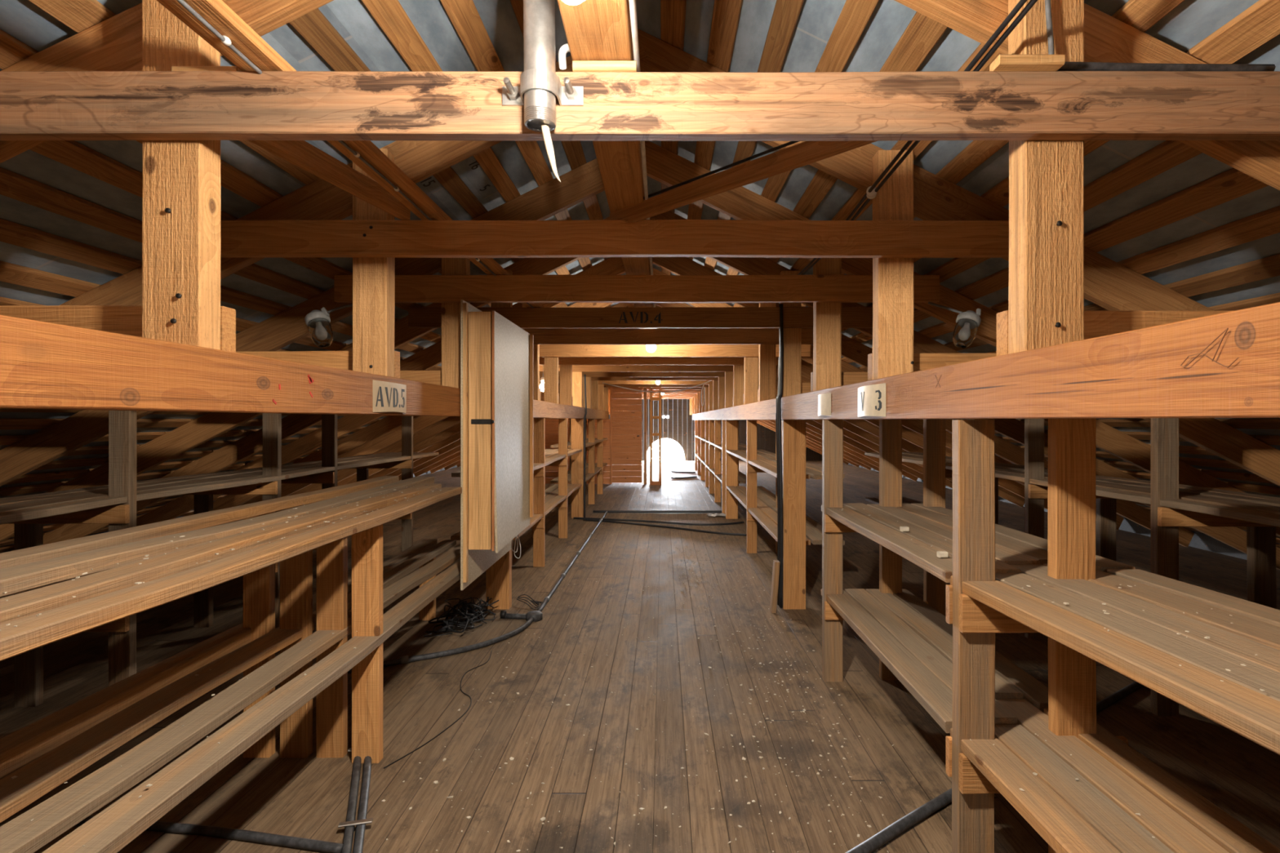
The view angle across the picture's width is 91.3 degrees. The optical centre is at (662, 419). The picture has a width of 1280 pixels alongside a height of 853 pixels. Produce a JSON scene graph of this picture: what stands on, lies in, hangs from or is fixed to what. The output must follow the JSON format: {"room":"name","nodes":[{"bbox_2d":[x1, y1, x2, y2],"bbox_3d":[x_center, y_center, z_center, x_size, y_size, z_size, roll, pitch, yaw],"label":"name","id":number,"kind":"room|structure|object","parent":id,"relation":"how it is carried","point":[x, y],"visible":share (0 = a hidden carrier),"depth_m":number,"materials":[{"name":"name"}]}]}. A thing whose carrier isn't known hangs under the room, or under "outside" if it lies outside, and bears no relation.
{"room":"attic storage room","nodes":[
{"label":"attic storage room","id":0,"kind":"room"},
{"bbox_2d":[0,465,457,553],"bbox_3d":[-5.880,1.250,8.650,0.080,0.180,24.700,0,0,0],"label":"wall","id":1,"kind":"structure","parent":0,"point":[455,466],"depth_m":15.05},
{"bbox_2d":[540,364,543,382],"bbox_3d":[-1.500,-0.619,7.850,0.062,0.283,0.060,0,0,0],"label":"lamp","id":2,"kind":"object","parent":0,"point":[542,378],"depth_m":7.83,"materials":[{"name":"white plastic"}]},
{"bbox_2d":[544,418,609,484],"bbox_3d":[-2.045,0.660,13.065,1.910,1.356,0.030,0,0,0],"label":"wall","id":3,"kind":"structure","parent":0,"point":[551,434],"depth_m":13.05,"materials":[{"name":"red wood"}]},
{"bbox_2d":[609,386,612,484],"bbox_3d":[-1.074,0.320,13.049,0.042,2.040,0.062,0,0,0],"label":"trim","id":4,"kind":"structure","parent":3,"relation":"attached to","point":[611,388],"depth_m":13.02,"materials":[{"name":"red wood"}]},
{"bbox_2d":[612,386,641,482],"bbox_3d":[-0.743,0.305,13.032,0.625,2.006,0.095,0,0,0],"label":"door","id":5,"kind":"structure","parent":3,"relation":"in","point":[626,403],"depth_m":13.04,"materials":[{"name":"red wood"}]},
{"bbox_2d":[0,459,1279,852],"bbox_3d":[-0.100,1.390,8.700,12.200,0.100,24.600,0,0,0],"label":"floor","id":6,"kind":"structure","parent":0,"point":[304,797],"depth_m":2.82,"materials":[{"name":"wood"}]},
{"bbox_2d":[75,816,343,852],"bbox_3d":[-1.469,1.325,2.008,0.971,0.029,0.043,0,0,8],"label":"pipe","id":7,"kind":"object","parent":6,"relation":"on","point":[158,826],"visible":0.82,"depth_m":1.98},
{"bbox_2d":[0,410,438,706],"bbox_3d":[-2.779,0.620,4.003,0.601,1.440,5.995,0,0,0],"label":"shelving rack","id":8,"kind":"object","parent":6,"relation":"on","point":[113,504],"visible":0.53,"depth_m":2.98,"materials":[{"name":"orange wood"}]},
{"bbox_2d":[0,475,462,852],"bbox_3d":[-1.380,0.822,2.175,0.674,1.036,4.155,0,0,0],"label":"shelving rack","id":9,"kind":"object","parent":6,"relation":"on","point":[78,735],"visible":0.92,"depth_m":1.82,"materials":[{"name":"orange wood"}]},
{"bbox_2d":[0,483,447,846],"bbox_3d":[-1.290,0.570,2.054,0.468,0.512,2.282,0,0,0],"label":"flakes","id":10,"kind":"object","parent":9,"relation":"on","point":[136,583],"visible":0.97,"depth_m":1.58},
{"bbox_2d":[337,747,373,852],"bbox_3d":[-1.168,1.322,2.425,0.102,0.033,1.258,0,0,-23],"label":"pipes","id":11,"kind":"object","parent":6,"relation":"on","point":[362,820],"visible":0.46,"depth_m":2.11,"materials":[{"name":"metal"}]},
{"bbox_2d":[383,650,492,768],"bbox_3d":[-0.972,1.337,3.008,0.161,0.006,1.223,0,0,2],"label":"wire","id":12,"kind":"object","parent":6,"relation":"on","point":[491,651],"visible":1,"depth_m":2.75,"materials":[{"name":"metal"}]},
{"bbox_2d":[347,511,608,673],"bbox_3d":[-0.900,1.314,6.058,0.787,0.054,5.843,0,0,9],"label":"conduit","id":13,"kind":"object","parent":6,"relation":"on","point":[531,616],"visible":0.96,"depth_m":3.90,"materials":[{"name":"grey plastic"}]},
{"bbox_2d":[423,594,542,636],"bbox_3d":[-1.236,1.274,4.229,0.452,0.139,0.952,0,0,27],"label":"wire tangle","id":14,"kind":"object","parent":6,"relation":"on","point":[468,616],"visible":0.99,"depth_m":4.10,"materials":[{"name":"black rubber"}]},
{"bbox_2d":[485,540,511,608],"bbox_3d":[-1.166,0.660,4.461,0.168,1.360,0.078,0,0,0],"label":"post","id":15,"kind":"object","parent":6,"relation":"on","point":[499,575],"visible":0.26,"depth_m":4.42,"materials":[{"name":"orange wood"}]},
{"bbox_2d":[450,417,582,566],"bbox_3d":[-1.327,0.620,6.536,0.497,1.440,3.816,0,0,0],"label":"shelving rack","id":16,"kind":"object","parent":6,"relation":"on","point":[547,496],"visible":0.55,"depth_m":5.86,"materials":[{"name":"orange wood"}]},
{"bbox_2d":[571,418,583,518],"bbox_3d":[-1.167,0.660,8.580,0.168,1.360,0.077,0,0,0],"label":"post","id":17,"kind":"object","parent":6,"relation":"on","point":[577,424],"visible":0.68,"depth_m":8.54,"materials":[{"name":"orange wood"}]},
{"bbox_2d":[550,418,607,504],"bbox_3d":[-1.324,0.620,10.516,0.502,1.440,3.634,0,0,0],"label":"shelving rack","id":18,"kind":"object","parent":6,"relation":"on","point":[592,468],"visible":0.52,"depth_m":9.93,"materials":[{"name":"orange wood"}]},
{"bbox_2d":[60,28,1214,380],"bbox_3d":[-0.125,-0.137,2.511,11.399,2.944,0.185,0,0,0],"label":"roof frame","id":19,"kind":"object","parent":6,"relation":"on","point":[307,221],"visible":0.55,"depth_m":2.47,"materials":[{"name":"orange wood"}]},
{"bbox_2d":[248,140,410,220],"bbox_3d":[-1.096,-0.825,2.050,0.037,0.076,0.803,0,-1,14],"label":"diagonal brace","id":20,"kind":"object","parent":19,"relation":"attached to","point":[300,153],"visible":0.65,"depth_m":2.06,"materials":[{"name":"brown wood"}]},
{"bbox_2d":[609,141,875,222],"bbox_3d":[0.260,-0.806,2.060,1.273,0.064,0.032,-1,-1,44],"label":"diagonal brace","id":21,"kind":"object","parent":19,"relation":"attached to","point":[806,153],"visible":0.73,"depth_m":2.05,"materials":[{"name":"brown wood"}]},
{"bbox_2d":[643,141,799,199],"bbox_3d":[0.266,-0.848,2.041,1.210,0.030,0.013,0,0,44],"label":"cable","id":22,"kind":"object","parent":21,"relation":"on","point":[789,143],"visible":0.43,"depth_m":2.09,"materials":[{"name":"black rubber"}]},
{"bbox_2d":[381,524,893,852],"bbox_3d":[-0.022,1.337,4.947,1.955,0.005,6.501,0,0,0],"label":"flakes","id":23,"kind":"object","parent":6,"relation":"on","point":[511,758],"visible":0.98,"depth_m":2.56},
{"bbox_2d":[0,0,1279,355],"bbox_3d":[-0.125,-0.137,1.515,11.399,2.944,0.181,0,0,0],"label":"roof frame","id":24,"kind":"object","parent":6,"relation":"on","point":[113,79],"visible":0.88,"depth_m":1.43,"materials":[{"name":"brown wood"}]},
{"bbox_2d":[171,66,241,71],"bbox_3d":[-1.060,-0.810,1.465,0.150,0.020,0.040,0,0,0],"label":"wood block","id":25,"kind":"object","parent":24,"relation":"on","point":[173,68],"visible":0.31,"depth_m":1.45,"materials":[{"name":"brown wood"}]},
{"bbox_2d":[0,315,460,416],"bbox_3d":[-1.139,-0.095,1.470,0.135,0.153,5.940,0,0,0],"label":"rail","id":26,"kind":"object","parent":24,"relation":"attached to","point":[43,365],"visible":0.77,"depth_m":1.35,"materials":[{"name":"wood"}]},
{"bbox_2d":[372,379,406,413],"bbox_3d":[-1.063,-0.088,2.455,0.012,0.120,0.290,0,0,1],"label":"sign","id":27,"kind":"object","parent":26,"relation":"attached to","point":[386,396],"visible":1,"depth_m":2.42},
{"bbox_2d":[460,299,533,590],"bbox_3d":[-0.974,0.150,3.830,0.188,1.570,1.061,0,0,0],"label":"panel","id":28,"kind":"object","parent":26,"relation":"attached to","point":[497,354],"visible":1,"depth_m":3.39,"materials":[{"name":"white wood"}]},
{"bbox_2d":[523,0,555,132],"bbox_3d":[-0.273,-0.965,1.384,0.072,0.621,0.082,0,0,0],"label":"pipe","id":29,"kind":"object","parent":24,"relation":"attached to","point":[539,15],"visible":0.93,"depth_m":1.36,"materials":[{"name":"metal"}]},
{"bbox_2d":[541,124,560,182],"bbox_3d":[-0.251,-0.618,1.392,0.049,0.166,0.023,0,0,-10],"label":"stub","id":30,"kind":"object","parent":29,"relation":"attached to","point":[545,129],"visible":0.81,"depth_m":1.39,"materials":[{"name":"white"}]},
{"bbox_2d":[502,68,583,106],"bbox_3d":[-0.272,-0.737,1.386,0.184,0.042,0.077,0,0,0],"label":"clamp","id":31,"kind":"object","parent":24,"relation":"attached to","point":[568,95],"visible":1,"depth_m":1.38,"materials":[{"name":"metal"}]},
{"bbox_2d":[572,60,636,71],"bbox_3d":[-0.133,-0.809,1.448,0.145,0.022,0.050,0,0,0],"label":"wood block","id":32,"kind":"object","parent":24,"relation":"on","point":[577,65],"visible":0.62,"depth_m":1.42,"materials":[{"name":"brown wood"}]},
{"bbox_2d":[989,54,1065,71],"bbox_3d":[0.828,-0.808,1.420,0.145,0.022,0.046,0,0,0],"label":"wood block","id":33,"kind":"object","parent":24,"relation":"on","point":[1002,63],"visible":1,"depth_m":1.40,"materials":[{"name":"brown wood"}]},
{"bbox_2d":[1044,0,1053,54],"bbox_3d":[0.885,-0.919,1.449,0.054,0.203,0.017,0,0,-22],"label":"cable","id":34,"kind":"object","parent":24,"relation":"attached to","point":[1047,2],"visible":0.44,"depth_m":1.45,"materials":[{"name":"grey plastic"}]},
{"bbox_2d":[1057,61,1275,71],"bbox_3d":[1.152,-0.809,1.436,0.495,0.025,0.022,0,0,0],"label":"pipe","id":35,"kind":"object","parent":24,"relation":"on","point":[1068,66],"visible":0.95,"depth_m":1.43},
{"bbox_2d":[0,141,1279,486],"bbox_3d":[-0.125,-0.137,3.514,11.400,2.944,0.177,0,0,0],"label":"roof frame","id":36,"kind":"object","parent":6,"relation":"on","point":[415,280],"visible":0.59,"depth_m":3.55,"materials":[{"name":"orange wood"}]},
{"bbox_2d":[797,0,1037,275],"bbox_3d":[0.781,-0.884,2.500,0.094,0.104,3.401,0,0,0],"label":"cable","id":37,"kind":"object","parent":36,"relation":"attached to","point":[871,193],"visible":0.57,"depth_m":1.51,"materials":[{"name":"black rubber"}]},
{"bbox_2d":[0,210,1279,542],"bbox_3d":[-0.125,-0.137,4.513,11.399,2.944,0.180,0,0,0],"label":"roof frame","id":38,"kind":"object","parent":6,"relation":"on","point":[420,321],"visible":0.39,"depth_m":4.54,"materials":[{"name":"orange wood"}]},
{"bbox_2d":[724,398,776,419],"bbox_3d":[0.904,-0.081,6.500,0.134,0.161,4.040,0,0,0],"label":"rail","id":39,"kind":"object","parent":38,"relation":"attached to","point":[766,409],"visible":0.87,"depth_m":5.75,"materials":[{"name":"orange wood"}]},
{"bbox_2d":[775,303,783,608],"bbox_3d":[0.832,0.250,4.440,0.046,2.140,0.105,0,0,0],"label":"cable bundle","id":40,"kind":"object","parent":38,"relation":"attached to","point":[780,362],"visible":1,"depth_m":4.41,"materials":[{"name":"black rubber"}]},
{"bbox_2d":[238,304,1048,510],"bbox_3d":[-0.125,-0.137,8.514,11.399,2.944,0.179,0,0,0],"label":"roof frame","id":41,"kind":"object","parent":6,"relation":"on","point":[394,436],"visible":0.2,"depth_m":8.54,"materials":[{"name":"orange wood"}]},
{"bbox_2d":[583,374,586,517],"bbox_3d":[-1.053,0.355,8.516,0.041,1.952,0.056,0,0,0],"label":"cable","id":42,"kind":"object","parent":41,"relation":"attached to","point":[585,401],"visible":0.99,"depth_m":8.51,"materials":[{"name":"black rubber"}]},
{"bbox_2d":[337,377,952,485],"bbox_3d":[-0.125,-0.137,10.513,11.399,2.944,0.176,0,0,0],"label":"roof frame","id":43,"kind":"object","parent":6,"relation":"on","point":[423,445],"visible":0.19,"depth_m":10.54,"materials":[{"name":"orange wood"}]},
{"bbox_2d":[583,407,608,418],"bbox_3d":[-1.140,-0.095,10.530,0.133,0.153,3.940,0,0,0],"label":"rail","id":44,"kind":"object","parent":43,"relation":"attached to","point":[591,413],"visible":0.76,"depth_m":10.15,"materials":[{"name":"orange wood"}]},
{"bbox_2d":[602,380,711,406],"bbox_3d":[-0.094,-0.456,10.600,1.856,0.445,0.018,0,0,0],"label":"cord","id":45,"kind":"object","parent":43,"relation":"hanging from","point":[709,380],"visible":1,"depth_m":10.59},
{"bbox_2d":[704,408,724,419],"bbox_3d":[0.905,-0.081,10.515,0.134,0.162,3.970,0,0,0],"label":"rail","id":46,"kind":"object","parent":43,"relation":"attached to","point":[718,414],"visible":0.66,"depth_m":9.91,"materials":[{"name":"orange wood"}]},
{"bbox_2d":[644,386,646,484],"bbox_3d":[-0.359,0.320,13.051,0.062,2.040,0.133,0,0,0],"label":"trim","id":47,"kind":"structure","parent":6,"relation":"on","point":[645,388],"depth_m":12.99,"materials":[{"name":"orange wood"}]},
{"bbox_2d":[12,257,1279,569],"bbox_3d":[-0.125,-0.137,5.512,11.399,2.944,0.176,0,0,0],"label":"roof frame","id":48,"kind":"object","parent":6,"relation":"on","point":[853,350],"visible":0.27,"depth_m":5.54,"materials":[{"name":"orange wood"}]},
{"bbox_2d":[413,389,879,477],"bbox_3d":[-0.125,-0.137,14.515,11.399,2.944,0.177,0,0,0],"label":"roof frame","id":49,"kind":"object","parent":6,"relation":"on","point":[847,450],"visible":0.1,"depth_m":14.55,"materials":[{"name":"orange wood"}]},
{"bbox_2d":[183,302,1124,530],"bbox_3d":[-0.125,-0.137,7.513,11.399,2.944,0.179,0,0,0],"label":"roof frame","id":50,"kind":"object","parent":6,"relation":"on","point":[389,423],"visible":0.23,"depth_m":7.55,"materials":[{"name":"orange wood"}]},
{"bbox_2d":[156,0,544,307],"bbox_3d":[-0.920,-0.817,8.450,0.106,0.037,23.700,0,0,0],"label":"purlin","id":51,"kind":"object","parent":50,"relation":"on","point":[220,16],"visible":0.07,"depth_m":1.42,"materials":[{"name":"orange wood"}]},
{"bbox_2d":[177,0,533,308],"bbox_3d":[-0.915,-0.795,3.025,0.017,0.016,3.850,0,0,0],"label":"cable","id":52,"kind":"object","parent":51,"relation":"attached to","point":[225,40],"visible":0.53,"depth_m":1.39,"materials":[{"name":"grey plastic"}]},
{"bbox_2d":[533,400,583,418],"bbox_3d":[-1.140,-0.095,6.500,0.132,0.154,4.100,0,0,0],"label":"rail","id":53,"kind":"object","parent":50,"relation":"attached to","point":[541,409],"visible":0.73,"depth_m":6.28,"materials":[{"name":"orange wood"}]},
{"bbox_2d":[386,384,923,479],"bbox_3d":[-0.125,-0.137,12.514,11.399,2.944,0.178,0,0,0],"label":"roof frame","id":54,"kind":"object","parent":6,"relation":"on","point":[811,422],"visible":0.2,"depth_m":12.55,"materials":[{"name":"orange wood"}]},
{"bbox_2d":[692,412,704,420],"bbox_3d":[0.905,-0.080,15.005,0.133,0.162,4.990,0,0,0],"label":"rail","id":55,"kind":"object","parent":54,"relation":"attached to","point":[696,416],"visible":0.64,"depth_m":14.65,"materials":[{"name":"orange wood"}]},
{"bbox_2d":[430,391,879,473],"bbox_3d":[-0.125,-0.137,15.514,11.399,2.944,0.178,0,0,0],"label":"roof frame","id":56,"kind":"object","parent":6,"relation":"on","point":[807,434],"visible":0.08,"depth_m":15.55,"materials":[{"name":"orange wood"}]},
{"bbox_2d":[649,387,661,484],"bbox_3d":[-0.140,0.340,12.885,0.240,2.000,0.090,0,0,0],"label":"frame","id":57,"kind":"object","parent":6,"relation":"on","point":[651,482],"visible":1,"depth_m":12.87,"materials":[{"name":"orange wood"}]},
{"bbox_2d":[288,328,1024,506],"bbox_3d":[-0.125,-0.137,9.514,11.399,2.944,0.177,0,0,0],"label":"roof frame","id":58,"kind":"object","parent":6,"relation":"on","point":[424,434],"visible":0.23,"depth_m":9.54,"materials":[{"name":"orange wood"}]},
{"bbox_2d":[444,393,871,470],"bbox_3d":[-0.125,-0.137,16.513,11.399,2.944,0.178,0,0,0],"label":"roof frame","id":59,"kind":"object","parent":6,"relation":"on","point":[458,462],"visible":0.11,"depth_m":16.55,"materials":[{"name":"orange wood"}]},
{"bbox_2d":[593,510,721,512],"bbox_3d":[-0.010,1.322,9.005,1.980,0.034,0.044,0,0,1],"label":"cable","id":60,"kind":"object","parent":6,"relation":"on","point":[594,511],"visible":0.86,"depth_m":8.99,"materials":[{"name":"black rubber"}]},
{"bbox_2d":[398,386,918,481],"bbox_3d":[-0.125,-0.137,13.514,11.399,2.944,0.179,0,0,0],"label":"roof frame","id":61,"kind":"object","parent":6,"relation":"on","point":[811,428],"visible":0.1,"depth_m":13.55,"materials":[{"name":"orange wood"}]},
{"bbox_2d":[573,516,743,525],"bbox_3d":[-0.092,1.326,8.146,2.286,0.026,0.284,0,0,9],"label":"cable","id":62,"kind":"object","parent":6,"relation":"on","point":[574,517],"visible":0.98,"depth_m":8.08,"materials":[{"name":"black rubber"}]},
{"bbox_2d":[457,395,859,467],"bbox_3d":[-0.125,-0.137,17.514,11.399,2.944,0.180,0,0,0],"label":"roof frame","id":63,"kind":"object","parent":6,"relation":"on","point":[693,396],"visible":0.05,"depth_m":17.54,"materials":[{"name":"orange wood"}]},
{"bbox_2d":[368,380,952,488],"bbox_3d":[-0.125,-0.137,11.513,11.399,2.944,0.176,0,0,0],"label":"roof frame","id":64,"kind":"object","parent":6,"relation":"on","point":[384,472],"visible":0.14,"depth_m":11.54,"materials":[{"name":"orange wood"}]},
{"bbox_2d":[582,519,746,536],"bbox_3d":[-0.029,1.326,7.761,2.313,0.026,0.099,0,0,30],"label":"cable","id":65,"kind":"object","parent":6,"relation":"on","point":[590,520],"visible":0.98,"depth_m":7.72,"materials":[{"name":"black rubber"}]},
{"bbox_2d":[136,267,1194,546],"bbox_3d":[-0.125,-0.137,6.515,11.399,2.944,0.178,0,0,0],"label":"roof frame","id":66,"kind":"object","parent":6,"relation":"on","point":[311,442],"visible":0.2,"depth_m":6.54,"materials":[{"name":"orange wood"}]},
{"bbox_2d":[544,397,822,454],"bbox_3d":[-0.125,-0.137,19.512,11.399,2.944,0.176,0,0,0],"label":"roof frame","id":67,"kind":"object","parent":6,"relation":"on","point":[690,398],"visible":0.06,"depth_m":19.47,"materials":[{"name":"orange wood"}]},
{"bbox_2d":[671,475,697,479],"bbox_3d":[0.495,1.321,14.349,0.626,0.032,0.121,0,0,-29],"label":"board","id":68,"kind":"object","parent":6,"relation":"on","point":[689,477],"visible":1,"depth_m":14.28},
{"bbox_2d":[694,419,697,470],"bbox_3d":[0.930,0.669,16.599,0.142,1.342,0.078,0,0,0],"label":"post","id":69,"kind":"object","parent":6,"relation":"on","point":[695,421],"visible":0.41,"depth_m":16.56,"materials":[{"name":"orange wood"}]},
{"bbox_2d":[558,396,848,465],"bbox_3d":[-0.125,-0.137,18.514,11.399,2.944,0.176,0,0,0],"label":"roof frame","id":70,"kind":"object","parent":6,"relation":"on","point":[759,420],"visible":0.07,"depth_m":18.55,"materials":[{"name":"orange wood"}]},
{"bbox_2d":[705,419,709,486],"bbox_3d":[0.930,0.669,12.550,0.143,1.342,0.078,0,0,0],"label":"post","id":71,"kind":"object","parent":6,"relation":"on","point":[707,421],"visible":0.55,"depth_m":12.51,"materials":[{"name":"orange wood"}]},
{"bbox_2d":[694,419,721,479],"bbox_3d":[1.096,0.620,14.580,0.497,1.440,3.839,0,0,0],"label":"shelving rack","id":72,"kind":"object","parent":6,"relation":"on","point":[700,436],"visible":0.34,"depth_m":13.88,"materials":[{"name":"orange wood"}]},
{"bbox_2d":[706,512,725,516],"bbox_3d":[0.754,1.322,8.700,0.288,0.028,0.214,0,0,0],"label":"scrap","id":73,"kind":"object","parent":6,"relation":"on","point":[722,513],"visible":0.92,"depth_m":8.68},
{"bbox_2d":[721,419,725,514],"bbox_3d":[0.912,0.669,8.851,0.138,1.342,0.079,0,0,0],"label":"post","id":74,"kind":"object","parent":6,"relation":"on","point":[723,421],"visible":0.44,"depth_m":8.81,"materials":[{"name":"orange wood"}]},
{"bbox_2d":[705,419,746,502],"bbox_3d":[1.096,0.620,10.702,0.497,1.440,3.494,0,0,0],"label":"shelving rack","id":75,"kind":"object","parent":6,"relation":"on","point":[714,466],"visible":0.48,"depth_m":10.18,"materials":[{"name":"orange wood"}]},
{"bbox_2d":[725,419,737,519],"bbox_3d":[0.941,0.669,8.500,0.162,1.342,0.080,0,0,0],"label":"post","id":76,"kind":"object","parent":6,"relation":"on","point":[731,425],"visible":0.89,"depth_m":8.46,"materials":[{"name":"orange wood"}]},
{"bbox_2d":[769,560,780,613],"bbox_3d":[0.786,1.165,4.375,0.063,0.355,0.086,0,0,0],"label":"leaning board","id":77,"kind":"object","parent":6,"relation":"on","point":[775,571],"visible":1,"depth_m":4.34,"materials":[{"name":"brown wood"}]},
{"bbox_2d":[726,419,844,553],"bbox_3d":[1.097,0.620,6.467,0.496,1.440,3.839,0,0,0],"label":"shelving rack","id":78,"kind":"object","parent":6,"relation":"on","point":[760,504],"visible":0.66,"depth_m":6.28,"materials":[{"name":"orange wood"}]},
{"bbox_2d":[781,419,805,608],"bbox_3d":[0.935,0.669,4.461,0.162,1.342,0.078,0,0,0],"label":"post","id":79,"kind":"object","parent":6,"relation":"on","point":[793,431],"visible":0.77,"depth_m":4.42,"materials":[{"name":"orange wood"}]},
{"bbox_2d":[845,681,1143,852],"bbox_3d":[1.694,1.321,2.654,2.891,0.035,0.055,0,0,-34],"label":"pipe","id":80,"kind":"object","parent":6,"relation":"on","point":[888,833],"visible":0.47,"depth_m":2.07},
{"bbox_2d":[820,418,1279,852],"bbox_3d":[1.157,0.593,1.728,0.744,1.495,3.283,0,0,0],"label":"shelving rack","id":81,"kind":"object","parent":6,"relation":"on","point":[940,646],"visible":0.98,"depth_m":1.77,"materials":[{"name":"brown wood"}]},
{"bbox_2d":[899,526,909,531],"bbox_3d":[0.965,0.435,2.493,0.026,0.018,0.022,0,0,-10],"label":"chip","id":82,"kind":"object","parent":81,"relation":"on","point":[901,528],"visible":1,"depth_m":2.48,"materials":[{"name":"paint"}]},
{"bbox_2d":[936,551,947,557],"bbox_3d":[0.905,0.435,2.021,0.026,0.019,0.022,0,0,-5],"label":"chip","id":83,"kind":"object","parent":81,"relation":"on","point":[939,553],"visible":1,"depth_m":2.01,"materials":[{"name":"paint"}]},
{"bbox_2d":[839,508,1264,838],"bbox_3d":[0.990,0.670,2.054,0.448,0.462,2.085,0,0,-12],"label":"flakes","id":84,"kind":"object","parent":81,"relation":"on","point":[1066,603],"visible":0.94,"depth_m":1.48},
{"bbox_2d":[864,417,1279,715],"bbox_3d":[2.539,0.620,3.996,0.603,1.440,5.994,0,0,0],"label":"shelving rack","id":85,"kind":"object","parent":6,"relation":"on","point":[1173,504],"visible":0.28,"depth_m":2.84,"materials":[{"name":"orange wood"}]},
{"bbox_3d":[-0.125,-0.137,-1.486,11.399,2.944,0.178,0,0,0],"label":"roof frame","id":86,"kind":"object","parent":6,"relation":"on","visible":0},
{"bbox_2d":[557,0,655,328],"bbox_3d":[-0.139,-0.887,8.450,0.142,0.137,23.700,0,0,0],"label":"beam","id":87,"kind":"structure","parent":86,"relation":"on","point":[595,29],"depth_m":1.42,"materials":[{"name":"orange wood"}]},
{"bbox_2d":[558,43,569,69],"bbox_3d":[-0.215,-0.845,1.457,0.058,0.044,0.052,0,0,0],"label":"cable loop","id":88,"kind":"object","parent":87,"relation":"attached to","point":[564,49],"visible":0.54,"depth_m":1.45,"materials":[{"name":"white plastic"}]},
{"bbox_2d":[562,0,584,4],"bbox_3d":[-0.145,-0.746,1.000,0.064,0.152,0.064,0,0,0],"label":"bulb","id":89,"kind":"object","parent":87,"relation":"hanging from","point":[567,2],"visible":1,"depth_m":1.01,"materials":[{"name":"white"}]},
{"bbox_2d":[628,0,656,328],"bbox_3d":[-0.060,-0.835,3.800,0.014,0.026,7.700,0,0,0],"label":"cable","id":90,"kind":"object","parent":87,"relation":"attached to","point":[633,10],"visible":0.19,"depth_m":1.43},
{"bbox_2d":[645,344,656,352],"bbox_3d":[-0.110,-0.732,5.950,0.096,0.180,0.096,0,0,0],"label":"bulb","id":91,"kind":"object","parent":87,"relation":"hanging from","point":[650,348],"visible":0.38,"depth_m":5.92,"materials":[{"name":"white"}]},
{"bbox_2d":[781,302,1279,419],"bbox_3d":[0.905,-0.082,1.485,0.137,0.160,5.970,0,0,0],"label":"rail","id":92,"kind":"object","parent":86,"relation":"attached to","point":[1224,365],"visible":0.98,"depth_m":1.17,"materials":[{"name":"wood"}]},
{"bbox_2d":[817,392,831,416],"bbox_3d":[0.826,-0.077,3.220,0.017,0.115,0.240,0,0,-1],"label":"paper note","id":93,"kind":"object","parent":92,"relation":"attached to","point":[824,399],"visible":1,"depth_m":3.17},
{"bbox_2d":[857,382,885,417],"bbox_3d":[0.823,-0.075,2.500,0.026,0.126,0.320,0,0,0],"label":"sign","id":94,"kind":"object","parent":92,"relation":"attached to","point":[871,398],"visible":1,"depth_m":2.43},
{"bbox_2d":[0,0,1279,552],"bbox_3d":[-0.125,-0.235,8.550,11.632,2.880,24.300,0,0,0],"label":"ceiling","id":95,"kind":"structure","parent":0,"point":[1171,213],"depth_m":2.28,"materials":[{"name":"brown wood"}]},
{"bbox_2d":[304,303,352,347],"bbox_3d":[-1.540,-0.444,2.899,0.223,0.224,0.134,0,0,0],"label":"lamp","id":96,"kind":"object","parent":95,"relation":"hanging from","point":[317,322],"visible":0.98,"depth_m":2.85,"materials":[{"name":"glass"}]},
{"bbox_2d":[304,310,330,325],"bbox_3d":[-1.605,-0.477,2.903,0.104,0.063,0.104,-20,-15,-6],"label":"socket","id":97,"kind":"object","parent":96,"relation":"attached to","point":[314,316],"depth_m":2.86,"materials":[{"name":"grey ceramic"}]},
{"bbox_2d":[307,317,333,347],"bbox_3d":[-1.572,-0.395,2.881,0.096,0.128,0.096,-20,-15,-6],"label":"jar","id":98,"kind":"object","parent":96,"relation":"on","point":[320,330],"depth_m":2.85,"materials":[{"name":"clear glass"}]},
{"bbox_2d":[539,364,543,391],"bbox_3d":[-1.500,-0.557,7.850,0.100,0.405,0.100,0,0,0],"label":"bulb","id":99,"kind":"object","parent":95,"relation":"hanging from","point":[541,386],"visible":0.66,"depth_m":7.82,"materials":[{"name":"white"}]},
{"bbox_2d":[928,302,981,348],"bbox_3d":[1.369,-0.445,2.899,0.223,0.231,0.134,0,0,0],"label":"lamp","id":100,"kind":"object","parent":95,"relation":"hanging from","point":[966,328],"visible":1,"depth_m":2.85,"materials":[{"name":"glass"}]},
{"bbox_2d":[952,318,977,348],"bbox_3d":[1.391,-0.392,2.881,0.096,0.128,0.096,21,-14,6],"label":"jar","id":101,"kind":"object","parent":100,"relation":"on","point":[965,331],"depth_m":2.85,"materials":[{"name":"clear glass"}]},
{"bbox_2d":[955,310,981,326],"bbox_3d":[1.425,-0.474,2.903,0.104,0.063,0.104,21,-14,6],"label":"socket","id":102,"kind":"object","parent":100,"relation":"attached to","point":[970,316],"depth_m":2.86,"materials":[{"name":"grey ceramic"}]},
{"bbox_2d":[548,399,822,460],"bbox_3d":[-0.125,-0.147,20.625,11.545,2.974,0.050,0,0,0],"label":"wall","id":103,"kind":"structure","parent":0,"point":[679,427],"depth_m":20.60,"materials":[{"name":"wood"}]},
{"bbox_2d":[646,438,684,459],"bbox_3d":[0.100,0.960,20.670,1.320,0.720,0.010,0,0,0],"label":"window","id":104,"kind":"structure","parent":103,"relation":"in","point":[670,449],"depth_m":20.67,"materials":[{"name":"white"}]},
{"bbox_2d":[843,462,1246,559],"bbox_3d":[5.630,1.250,8.650,0.080,0.180,24.700,0,0,0],"label":"wall","id":105,"kind":"structure","parent":0,"point":[1199,540],"depth_m":6.51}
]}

